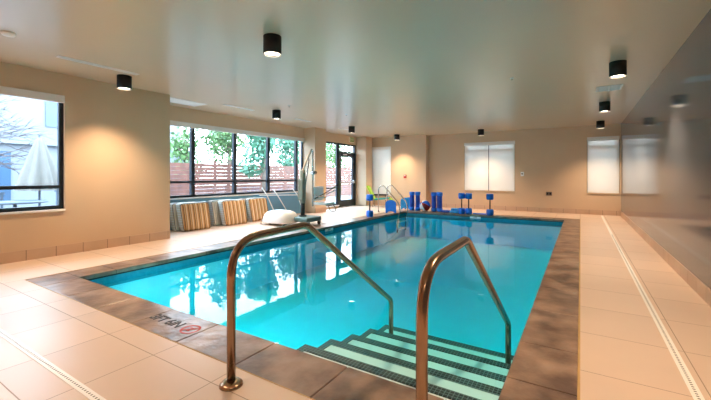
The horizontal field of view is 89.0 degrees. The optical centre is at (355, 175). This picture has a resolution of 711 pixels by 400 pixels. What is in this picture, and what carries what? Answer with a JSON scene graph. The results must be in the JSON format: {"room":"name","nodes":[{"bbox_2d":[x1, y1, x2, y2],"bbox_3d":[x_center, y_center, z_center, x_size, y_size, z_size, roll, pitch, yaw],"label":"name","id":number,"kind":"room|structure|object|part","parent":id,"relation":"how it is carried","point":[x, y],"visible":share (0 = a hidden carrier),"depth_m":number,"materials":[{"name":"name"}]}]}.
{"room":"indoor swimming pool","nodes":[
{"label":"indoor swimming pool","id":0,"kind":"room"},
{"bbox_2d":[0,62,169,252],"bbox_3d":[-5.372,-0.170,4.163,0.200,2.740,6.600,0,0,32],"label":"wall","id":1,"kind":"structure","parent":0,"point":[116,142],"depth_m":5.90,"materials":[{"name":"beige paint"}]},
{"bbox_2d":[0,86,64,214],"bbox_3d":[-4.995,-0.340,4.660,0.135,1.750,2.040,0,0,32],"label":"window","id":2,"kind":"structure","parent":1,"relation":"in","point":[9,91],"depth_m":5.33,"materials":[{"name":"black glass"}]},
{"bbox_3d":[-4.970,0.520,4.644,0.075,0.030,2.040,0,0,32],"label":"sill","id":3,"kind":"part","parent":2,"relation":"part of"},
{"bbox_2d":[0,231,169,263],"bbox_3d":[-5.281,1.125,4.107,0.014,0.150,6.600,0,0,32],"label":"baseboard","id":4,"kind":"structure","parent":1,"relation":"attached to","point":[23,255],"depth_m":5.63,"materials":[{"name":"tile"}]},
{"bbox_2d":[170,192,300,229],"bbox_3d":[-3.017,0.870,9.606,0.012,0.660,5.130,0,0,32],"label":"wall","id":5,"kind":"structure","parent":0,"point":[291,202],"depth_m":10.66,"materials":[{"name":"blue paint"}]},
{"bbox_2d":[170,105,356,204],"bbox_3d":[-2.059,-0.170,11.348,0.200,2.740,9.100,0,0,32],"label":"wall","id":6,"kind":"structure","parent":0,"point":[181,114],"depth_m":9.69,"materials":[{"name":"beige paint"}]},
{"bbox_2d":[170,120,304,199],"bbox_3d":[-3.050,-0.340,9.644,0.135,1.750,5.100,0,0,32],"label":"window","id":7,"kind":"structure","parent":6,"relation":"attached to","point":[192,126],"depth_m":9.45,"materials":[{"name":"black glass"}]},
{"bbox_3d":[-3.025,0.520,9.628,0.075,0.030,5.100,0,0,32],"label":"sill","id":8,"kind":"part","parent":7,"relation":"part of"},
{"bbox_3d":[-3.082,-0.355,9.664,0.060,1.720,5.100,0,0,32],"label":"frame","id":9,"kind":"part","parent":7,"relation":"part of","materials":[{"name":"black metal"}]},
{"bbox_2d":[326,141,338,206],"bbox_3d":[-1.015,-0.043,12.918,0.135,2.345,1.370,0,0,32],"label":"window","id":10,"kind":"structure","parent":6,"relation":"attached to","point":[336,187],"depth_m":13.46,"materials":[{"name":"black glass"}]},
{"bbox_2d":[338,143,355,207],"bbox_3d":[-0.316,-0.007,14.020,0.180,2.415,1.236,0,0,32],"label":"door","id":11,"kind":"structure","parent":6,"relation":"attached to","point":[347,202],"depth_m":14.17,"materials":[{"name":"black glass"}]},
{"bbox_2d":[304,127,325,212],"bbox_3d":[-1.325,-0.170,11.922,0.440,2.740,0.590,0,0,32],"label":"wall pillar","id":12,"kind":"structure","parent":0,"point":[315,138],"depth_m":11.71,"materials":[{"name":"beige paint"}]},
{"bbox_2d":[315,207,325,212],"bbox_3d":[-1.133,1.125,11.802,0.014,0.150,0.590,0,0,32],"label":"baseboard","id":13,"kind":"structure","parent":12,"relation":"attached to","point":[323,209],"depth_m":11.78,"materials":[{"name":"tile"}]},
{"bbox_2d":[0,0,710,137],"bbox_3d":[0.053,-1.615,6.355,9.060,0.150,16.450,0,0,32],"label":"ceiling","id":14,"kind":"structure","parent":0,"point":[402,67],"depth_m":4.64,"materials":[{"name":"paint"}]},
{"bbox_2d":[0,31,16,36],"bbox_3d":[-3.751,-1.523,3.910,0.130,0.034,0.130,0,0,32],"label":"smoke detector","id":15,"kind":"object","parent":14,"relation":"attached to","point":[4,33],"visible":1,"depth_m":3.88,"materials":[{"name":"white paint"}]},
{"bbox_2d":[56,55,139,74],"bbox_3d":[-3.575,-1.535,5.084,0.100,0.010,1.000,0,0,32],"label":"ceiling vent","id":16,"kind":"object","parent":14,"relation":"in","point":[58,56],"visible":1,"depth_m":5.03,"materials":[{"name":"white metal"}]},
{"bbox_2d":[117,74,131,90],"bbox_3d":[-3.580,-1.440,5.605,0.198,0.201,0.198,0,0,32],"label":"recessed light","id":17,"kind":"object","parent":14,"relation":"in","point":[124,82],"visible":1,"depth_m":5.53,"materials":[{"name":"black metal"}]},
{"bbox_2d":[170,97,207,106],"bbox_3d":[-3.611,-1.534,7.544,0.470,0.012,0.870,0,0,32],"label":"access panel","id":18,"kind":"object","parent":14,"relation":"attached to","point":[172,99],"visible":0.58,"depth_m":7.59,"materials":[{"name":"white paint"}]},
{"bbox_2d":[223,104,254,110],"bbox_3d":[-2.625,-1.535,8.184,0.100,0.010,0.830,0,0,32],"label":"ceiling vent","id":19,"kind":"object","parent":14,"relation":"in","point":[223,104],"visible":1,"depth_m":8.16,"materials":[{"name":"white metal"}]},
{"bbox_2d":[263,33,280,57],"bbox_3d":[-0.921,-1.440,4.011,0.198,0.201,0.198,0,0,32],"label":"recessed light","id":20,"kind":"object","parent":14,"relation":"in","point":[271,41],"visible":1,"depth_m":3.94,"materials":[{"name":"black metal"}]},
{"bbox_2d":[272,110,280,119],"bbox_3d":[-1.871,-1.440,8.582,0.198,0.201,0.198,0,0,32],"label":"recessed light","id":21,"kind":"object","parent":14,"relation":"in","point":[276,114],"visible":1,"depth_m":8.50,"materials":[{"name":"black metal"}]},
{"bbox_2d":[349,126,354,132],"bbox_3d":[-0.121,-1.440,11.379,0.198,0.201,0.198,0,0,32],"label":"recessed light","id":22,"kind":"object","parent":14,"relation":"in","point":[351,128],"visible":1,"depth_m":11.29,"materials":[{"name":"black metal"}]},
{"bbox_2d":[394,134,399,139],"bbox_3d":[1.562,-1.440,13.630,0.198,0.201,0.198,0,0,32],"label":"recessed light","id":23,"kind":"object","parent":14,"relation":"in","point":[396,136],"visible":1,"depth_m":13.54,"materials":[{"name":"black metal"}]},
{"bbox_2d":[478,129,483,135],"bbox_3d":[4.196,-1.440,12.110,0.198,0.201,0.198,0,0,32],"label":"recessed light","id":24,"kind":"object","parent":14,"relation":"in","point":[480,131],"visible":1,"depth_m":12.03,"materials":[{"name":"black metal"}]},
{"bbox_2d":[596,121,604,128],"bbox_3d":[6.928,-1.440,10.235,0.198,0.201,0.198,0,0,32],"label":"recessed light","id":25,"kind":"object","parent":14,"relation":"in","point":[599,124],"visible":1,"depth_m":10.16,"materials":[{"name":"black metal"}]},
{"bbox_2d":[599,101,609,111],"bbox_3d":[5.222,-1.440,7.586,0.198,0.201,0.198,0,0,32],"label":"recessed light","id":26,"kind":"object","parent":14,"relation":"in","point":[604,106],"visible":1,"depth_m":7.51,"materials":[{"name":"black metal"}]},
{"bbox_2d":[596,84,623,91],"bbox_3d":[4.458,-1.534,6.366,0.380,0.012,0.420,0,0,32],"label":"ceiling vent","id":27,"kind":"object","parent":14,"relation":"in","point":[619,86],"visible":1,"depth_m":6.36,"materials":[{"name":"white metal"}]},
{"bbox_2d":[609,60,626,78],"bbox_3d":[3.559,-1.440,4.911,0.198,0.201,0.198,0,0,32],"label":"recessed light","id":28,"kind":"object","parent":14,"relation":"in","point":[618,68],"visible":1,"depth_m":4.84,"materials":[{"name":"black metal"}]},
{"bbox_2d":[0,205,710,399],"bbox_3d":[0.013,1.300,6.291,9.060,0.200,16.300,0,0,32],"label":"floor","id":29,"kind":"structure","parent":0,"point":[624,355],"depth_m":2.75,"materials":[{"name":"tile"}]},
{"bbox_2d":[0,328,105,399],"bbox_3d":[-1.887,1.198,2.253,6.735,0.003,0.045,0,0,32],"label":"drain","id":30,"kind":"object","parent":29,"relation":"on","point":[80,387],"visible":1,"depth_m":2.24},
{"bbox_2d":[170,202,188,230],"bbox_3d":[-3.794,0.900,8.046,0.276,0.600,0.640,0,0,32],"label":"striped cushion","id":31,"kind":"object","parent":29,"relation":"on","point":[173,210],"visible":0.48,"depth_m":7.78,"materials":[{"name":"grey fabric"}]},
{"bbox_2d":[176,202,210,231],"bbox_3d":[-3.583,0.900,8.044,0.276,0.600,0.720,0,0,32],"label":"striped cushion","id":32,"kind":"object","parent":29,"relation":"on","point":[191,215],"visible":1,"depth_m":7.94,"materials":[{"name":"beige fabric"}]},
{"bbox_2d":[207,199,230,225],"bbox_3d":[-3.278,0.900,8.867,0.286,0.600,0.640,0,0,32],"label":"striped cushion","id":33,"kind":"object","parent":29,"relation":"on","point":[215,218],"visible":0.53,"depth_m":8.61,"materials":[{"name":"grey fabric"}]},
{"bbox_2d":[218,199,246,225],"bbox_3d":[-3.015,0.900,8.939,0.276,0.600,0.720,0,0,32],"label":"striped cushion","id":34,"kind":"object","parent":29,"relation":"on","point":[232,212],"visible":1,"depth_m":8.82,"materials":[{"name":"beige fabric"}]},
{"bbox_2d":[246,197,267,221],"bbox_3d":[-2.618,0.900,9.682,0.246,0.600,0.660,0,0,32],"label":"striped cushion","id":35,"kind":"object","parent":29,"relation":"on","point":[257,208],"visible":0.78,"depth_m":9.56,"materials":[{"name":"beige fabric"}]},
{"bbox_2d":[259,188,300,209],"bbox_3d":[-2.136,0.770,10.538,0.286,0.875,1.684,0,0,32],"label":"rack","id":36,"kind":"object","parent":29,"relation":"on","point":[262,188],"visible":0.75,"depth_m":10.37,"materials":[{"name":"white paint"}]},
{"bbox_2d":[260,149,337,225],"bbox_3d":[-1.401,0.262,9.065,1.420,1.874,1.437,0,0,32],"label":"lift","id":37,"kind":"object","parent":29,"relation":"on","point":[284,217],"visible":0.97,"depth_m":8.81,"materials":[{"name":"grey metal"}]},
{"bbox_3d":[-1.088,0.054,9.121,0.043,1.452,0.080,0,0,32],"label":"seat post","id":38,"kind":"part","parent":37,"relation":"part of","materials":[{"name":"metal"}]},
{"bbox_3d":[-0.969,0.465,9.351,0.080,0.370,0.400,0,0,32],"label":"seat","id":39,"kind":"part","parent":37,"relation":"part of","materials":[{"name":"grey plastic"}]},
{"bbox_3d":[-0.799,0.710,9.245,0.400,0.060,0.400,0,0,32],"label":"seat","id":40,"kind":"part","parent":37,"relation":"part of","materials":[{"name":"white plastic"}]},
{"bbox_2d":[26,210,579,399],"bbox_3d":[1.177,1.674,7.034,5.425,0.952,10.142,0,0,32],"label":"swimming pool","id":41,"kind":"object","parent":29,"relation":"in","point":[308,325],"visible":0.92,"depth_m":5.12,"materials":[{"name":"blue liquid"}]},
{"bbox_2d":[219,222,392,391],"bbox_3d":[-0.180,1.018,2.931,0.132,1.364,2.150,0,0,32],"label":"stair handrail","id":42,"kind":"object","parent":41,"relation":"attached to","point":[233,382],"visible":0.98,"depth_m":2.09,"materials":[{"name":"metal"}]},
{"bbox_2d":[366,194,372,216],"bbox_3d":[0.415,0.875,10.516,0.210,0.650,0.210,0,0,32],"label":"barbell","id":43,"kind":"object","parent":41,"relation":"on","point":[369,197],"visible":0.99,"depth_m":10.44,"materials":[{"name":"blue plastic"}]},
{"bbox_2d":[385,200,395,212],"bbox_3d":[1.123,0.984,11.516,0.340,0.416,0.136,0,0,0],"label":"kickboard","id":44,"kind":"object","parent":41,"relation":"on","point":[390,205],"visible":1,"depth_m":11.50,"materials":[{"name":"blue plastic"}]},
{"bbox_2d":[409,192,414,210],"bbox_3d":[1.948,0.880,12.471,0.180,0.640,0.178,0,0,32],"label":"foam roller","id":45,"kind":"object","parent":41,"relation":"on","point":[411,194],"visible":1,"depth_m":12.40,"materials":[{"name":"blue plastic"}]},
{"bbox_2d":[415,192,419,210],"bbox_3d":[2.135,0.880,12.402,0.180,0.640,0.178,0,0,32],"label":"foam roller","id":46,"kind":"object","parent":41,"relation":"on","point":[417,208],"visible":0.95,"depth_m":12.33,"materials":[{"name":"blue plastic"}]},
{"bbox_2d":[419,200,429,210],"bbox_3d":[2.327,1.015,12.153,0.370,0.370,0.369,0,0,32],"label":"beach ball","id":47,"kind":"object","parent":41,"relation":"on","point":[424,205],"visible":1,"depth_m":12.03,"materials":[{"name":"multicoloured plastic"}]},
{"bbox_2d":[431,192,436,211],"bbox_3d":[2.611,0.880,12.059,0.180,0.640,0.178,0,0,32],"label":"foam roller","id":48,"kind":"object","parent":41,"relation":"on","point":[433,194],"visible":1,"depth_m":11.99,"materials":[{"name":"blue plastic"}]},
{"bbox_2d":[437,192,442,211],"bbox_3d":[2.797,0.880,11.991,0.180,0.640,0.178,0,0,32],"label":"foam roller","id":49,"kind":"object","parent":41,"relation":"on","point":[439,194],"visible":0.95,"depth_m":11.93,"materials":[{"name":"blue plastic"}]},
{"bbox_2d":[458,193,464,213],"bbox_3d":[3.337,0.875,11.372,0.210,0.650,0.210,0,0,32],"label":"barbell","id":50,"kind":"object","parent":41,"relation":"on","point":[461,196],"visible":1,"depth_m":11.29,"materials":[{"name":"blue plastic"}]},
{"bbox_2d":[416,236,510,399],"bbox_3d":[0.801,1.018,2.321,0.132,1.364,2.150,0,0,32],"label":"stair handrail","id":51,"kind":"object","parent":41,"relation":"attached to","point":[424,287],"visible":0.98,"depth_m":1.50,"materials":[{"name":"metal"}]},
{"bbox_2d":[465,193,471,213],"bbox_3d":[3.526,0.875,11.278,0.210,0.650,0.210,0,0,32],"label":"barbell","id":52,"kind":"object","parent":41,"relation":"on","point":[468,196],"visible":0.99,"depth_m":11.20,"materials":[{"name":"blue plastic"}]},
{"bbox_2d":[486,194,493,215],"bbox_3d":[4.059,0.875,10.924,0.210,0.650,0.210,0,0,32],"label":"barbell","id":53,"kind":"object","parent":41,"relation":"on","point":[490,212],"visible":1,"depth_m":10.86,"materials":[{"name":"blue plastic"}]},
{"bbox_2d":[367,186,392,206],"bbox_3d":[0.991,0.798,13.964,1.061,0.805,0.640,0,0,12],"label":"lounge chair","id":54,"kind":"object","parent":29,"relation":"on","point":[368,187],"visible":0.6,"depth_m":13.82,"materials":[{"name":"fabric"}]},
{"bbox_3d":[0.614,0.660,14.043,0.291,0.529,0.520,0,0,12],"label":"backrest","id":55,"kind":"part","parent":54,"relation":"part of","materials":[{"name":"fabric"}]},
{"bbox_2d":[377,185,407,232],"bbox_3d":[1.233,1.065,11.962,0.842,1.513,0.720,0,0,32],"label":"pool ladder","id":56,"kind":"object","parent":29,"relation":"attached to","point":[387,191],"visible":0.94,"depth_m":11.88,"materials":[{"name":"metal"}]},
{"bbox_3d":[1.409,1.065,12.218,0.812,1.513,0.040,0,0,32],"label":"grab rail","id":57,"kind":"part","parent":56,"relation":"part of","materials":[{"name":"metal"}]},
{"bbox_2d":[401,198,409,208],"bbox_3d":[1.770,0.986,12.762,0.360,0.413,0.149,0,0,7],"label":"kickboard","id":58,"kind":"object","parent":29,"relation":"on","point":[403,203],"visible":0.75,"depth_m":12.75,"materials":[{"name":"blue plastic"}]},
{"bbox_2d":[601,216,704,399],"bbox_3d":[4.152,1.198,5.655,0.050,0.003,12.110,0,0,32],"label":"drain","id":59,"kind":"object","parent":29,"relation":"on","point":[691,384],"visible":1,"depth_m":2.69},
{"bbox_2d":[357,137,371,205],"bbox_3d":[0.361,-0.170,14.635,0.440,2.740,0.480,0,0,32],"label":"wall column","id":60,"kind":"structure","parent":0,"point":[364,144],"depth_m":14.45,"materials":[{"name":"beige paint"}]},
{"bbox_2d":[372,135,427,204],"bbox_3d":[1.485,-0.170,14.502,2.890,2.740,0.200,0,0,32],"label":"wall","id":61,"kind":"structure","parent":0,"point":[409,154],"depth_m":14.05,"materials":[{"name":"beige paint"}]},
{"bbox_2d":[372,146,390,195],"bbox_3d":[1.060,-0.165,14.698,0.880,1.990,0.135,0,0,32],"label":"window","id":62,"kind":"structure","parent":61,"relation":"in","point":[381,156],"depth_m":14.67,"materials":[{"name":"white glass"}]},
{"bbox_2d":[375,201,415,206],"bbox_3d":[1.700,1.125,14.242,2.250,0.150,0.014,0,0,32],"label":"baseboard","id":63,"kind":"structure","parent":61,"relation":"attached to","point":[376,202],"depth_m":14.61,"materials":[{"name":"tile"}]},
{"bbox_2d":[428,135,428,201],"bbox_3d":[2.728,-0.170,13.906,0.150,2.740,0.100,0,0,32],"label":"wall","id":64,"kind":"structure","parent":0,"point":[428,135],"depth_m":13.88,"materials":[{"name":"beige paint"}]},
{"bbox_2d":[429,124,620,210],"bbox_3d":[5.406,-0.170,12.418,6.370,2.740,0.200,0,0,32],"label":"wall","id":65,"kind":"structure","parent":0,"point":[554,160],"depth_m":11.96,"materials":[{"name":"beige paint"}]},
{"bbox_2d":[464,141,514,191],"bbox_3d":[4.713,-0.310,12.781,1.710,1.750,0.135,0,0,32],"label":"window","id":66,"kind":"structure","parent":65,"relation":"in","point":[489,166],"depth_m":12.73,"materials":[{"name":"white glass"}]},
{"bbox_2d":[465,145,487,189],"bbox_3d":[4.336,-0.282,12.989,0.826,1.605,0.003,0,0,32],"label":"roller shade","id":67,"kind":"object","parent":66,"relation":"attached to","point":[476,156],"depth_m":12.98,"materials":[{"name":"fabric"}]},
{"bbox_3d":[4.697,0.550,12.755,1.710,0.030,0.075,0,0,32],"label":"sill","id":68,"kind":"part","parent":66,"relation":"part of","materials":[{"name":"beige paint"}]},
{"bbox_2d":[489,144,514,189],"bbox_3d":[5.062,-0.282,12.537,0.836,1.605,0.003,0,0,32],"label":"roller shade","id":69,"kind":"object","parent":66,"relation":"attached to","point":[501,156],"depth_m":12.52,"materials":[{"name":"fabric"}]},
{"bbox_2d":[430,203,619,215],"bbox_3d":[5.343,1.125,12.330,5.956,0.150,0.014,0,0,32],"label":"baseboard","id":70,"kind":"structure","parent":65,"relation":"attached to","point":[508,208],"depth_m":11.91,"materials":[{"name":"tile"}]},
{"bbox_2d":[587,136,619,194],"bbox_3d":[7.537,-0.310,11.025,0.820,1.750,0.135,0,0,32],"label":"window","id":71,"kind":"structure","parent":65,"relation":"in","point":[602,152],"depth_m":11.00,"materials":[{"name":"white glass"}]},
{"bbox_3d":[7.521,0.550,11.000,0.820,0.030,0.075,0,0,32],"label":"sill","id":72,"kind":"part","parent":71,"relation":"part of","materials":[{"name":"beige paint"}]},
{"bbox_2d":[621,9,710,288],"bbox_3d":[3.776,-0.170,3.952,0.200,2.740,15.900,0,0,32],"label":"wall","id":73,"kind":"structure","parent":0,"point":[666,135],"depth_m":4.57,"materials":[{"name":"beige paint"}]},
{"bbox_2d":[620,211,710,306],"bbox_3d":[3.685,1.125,4.009,0.014,0.150,15.900,0,0,32],"label":"baseboard","id":74,"kind":"structure","parent":73,"relation":"attached to","point":[698,286],"depth_m":4.42,"materials":[{"name":"tile"}]},
{"label":"outside","id":75,"kind":"structure","parent":0,"visible":0},
{"bbox_2d":[207,186,350,202],"bbox_3d":[-15.035,1.350,21.122,32.160,0.200,60.000,0,0,32],"label":"ground","id":76,"kind":"structure","parent":75,"point":[333,198],"depth_m":20.56,"materials":[{"name":"concrete"}]},
{"bbox_2d":[0,192,4,207],"bbox_3d":[-7.592,0.810,7.605,0.474,0.880,0.448,0,0,32],"label":"patio chair","id":77,"kind":"object","parent":76,"relation":"on","point":[2,193],"visible":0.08,"depth_m":7.85,"materials":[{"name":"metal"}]},
{"bbox_2d":[0,200,47,207],"bbox_3d":[-6.807,0.885,7.234,1.000,0.730,1.000,0,0,32],"label":"patio table","id":78,"kind":"object","parent":76,"relation":"on","point":[14,203],"visible":0.52,"depth_m":7.22,"materials":[{"name":"metal"}]},
{"bbox_2d":[0,95,54,191],"bbox_3d":[-9.085,-0.964,6.759,3.765,4.449,5.696,0,0,38],"label":"bare tree","id":79,"kind":"object","parent":76,"relation":"on","point":[3,109],"visible":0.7,"depth_m":8.30,"materials":[{"name":"brown plant"}]},
{"bbox_2d":[14,135,56,205],"bbox_3d":[-7.084,0.170,8.113,0.820,2.160,0.820,0,0,-45],"label":"patio umbrella","id":80,"kind":"object","parent":76,"relation":"on","point":[39,168],"visible":0.65,"depth_m":7.94,"materials":[{"name":"beige fabric"}]},
{"bbox_2d":[0,95,188,207],"bbox_3d":[-16.181,-1.450,11.237,3.850,5.400,22.000,0,0,32],"label":"building","id":81,"kind":"structure","parent":76,"relation":"on","point":[45,112],"depth_m":14.36,"materials":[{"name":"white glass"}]},
{"bbox_2d":[170,127,203,193],"bbox_3d":[-7.195,-0.597,15.400,2.275,3.704,1.749,0,0,32],"label":"leafy tree","id":82,"kind":"object","parent":76,"relation":"on","point":[180,142],"visible":0.55,"depth_m":15.14,"materials":[{"name":"green plant"}]},
{"bbox_2d":[202,130,251,191],"bbox_3d":[-5.678,-1.056,16.292,2.288,4.620,2.502,0,0,-30],"label":"leafy tree","id":83,"kind":"object","parent":76,"relation":"on","point":[222,139],"visible":0.41,"depth_m":16.06,"materials":[{"name":"green plant"}]},
{"bbox_3d":[-5.825,-1.879,16.159,2.700,2.975,2.291,0,0,32],"label":"crown","id":84,"kind":"part","parent":83,"relation":"part of","materials":[{"name":"green plant"}]},
{"bbox_2d":[237,135,277,190],"bbox_3d":[-3.912,-0.628,14.736,1.849,3.763,1.925,0,0,32],"label":"leafy tree","id":85,"kind":"object","parent":76,"relation":"on","point":[259,143],"visible":0.46,"depth_m":14.28,"materials":[{"name":"green plant"}]},
{"bbox_2d":[170,161,350,196],"bbox_3d":[-1.607,0.350,20.192,0.110,1.800,19.400,0,0,32],"label":"fence","id":86,"kind":"object","parent":76,"relation":"on","point":[276,172],"visible":0.27,"depth_m":14.57,"materials":[{"name":"red wood"}]},
{"bbox_2d":[270,139,299,177],"bbox_3d":[-3.604,-0.923,19.210,2.190,4.353,2.378,0,0,32],"label":"leafy tree","id":87,"kind":"object","parent":76,"relation":"on","point":[286,145],"visible":0.43,"depth_m":18.91,"materials":[{"name":"green plant"}]},
{"bbox_2d":[290,143,333,177],"bbox_3d":[-3.037,-1.135,22.640,3.457,4.777,2.214,0,0,4],"label":"leafy tree","id":88,"kind":"object","parent":76,"relation":"on","point":[327,152],"visible":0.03,"depth_m":22.50,"materials":[{"name":"green plant"}]},
{"bbox_2d":[326,144,350,179],"bbox_3d":[-1.458,-0.780,25.738,2.629,4.068,3.357,0,0,32],"label":"leafy tree","id":89,"kind":"object","parent":76,"relation":"on","point":[333,162],"visible":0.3,"depth_m":25.36,"materials":[{"name":"green plant"}]}
]}

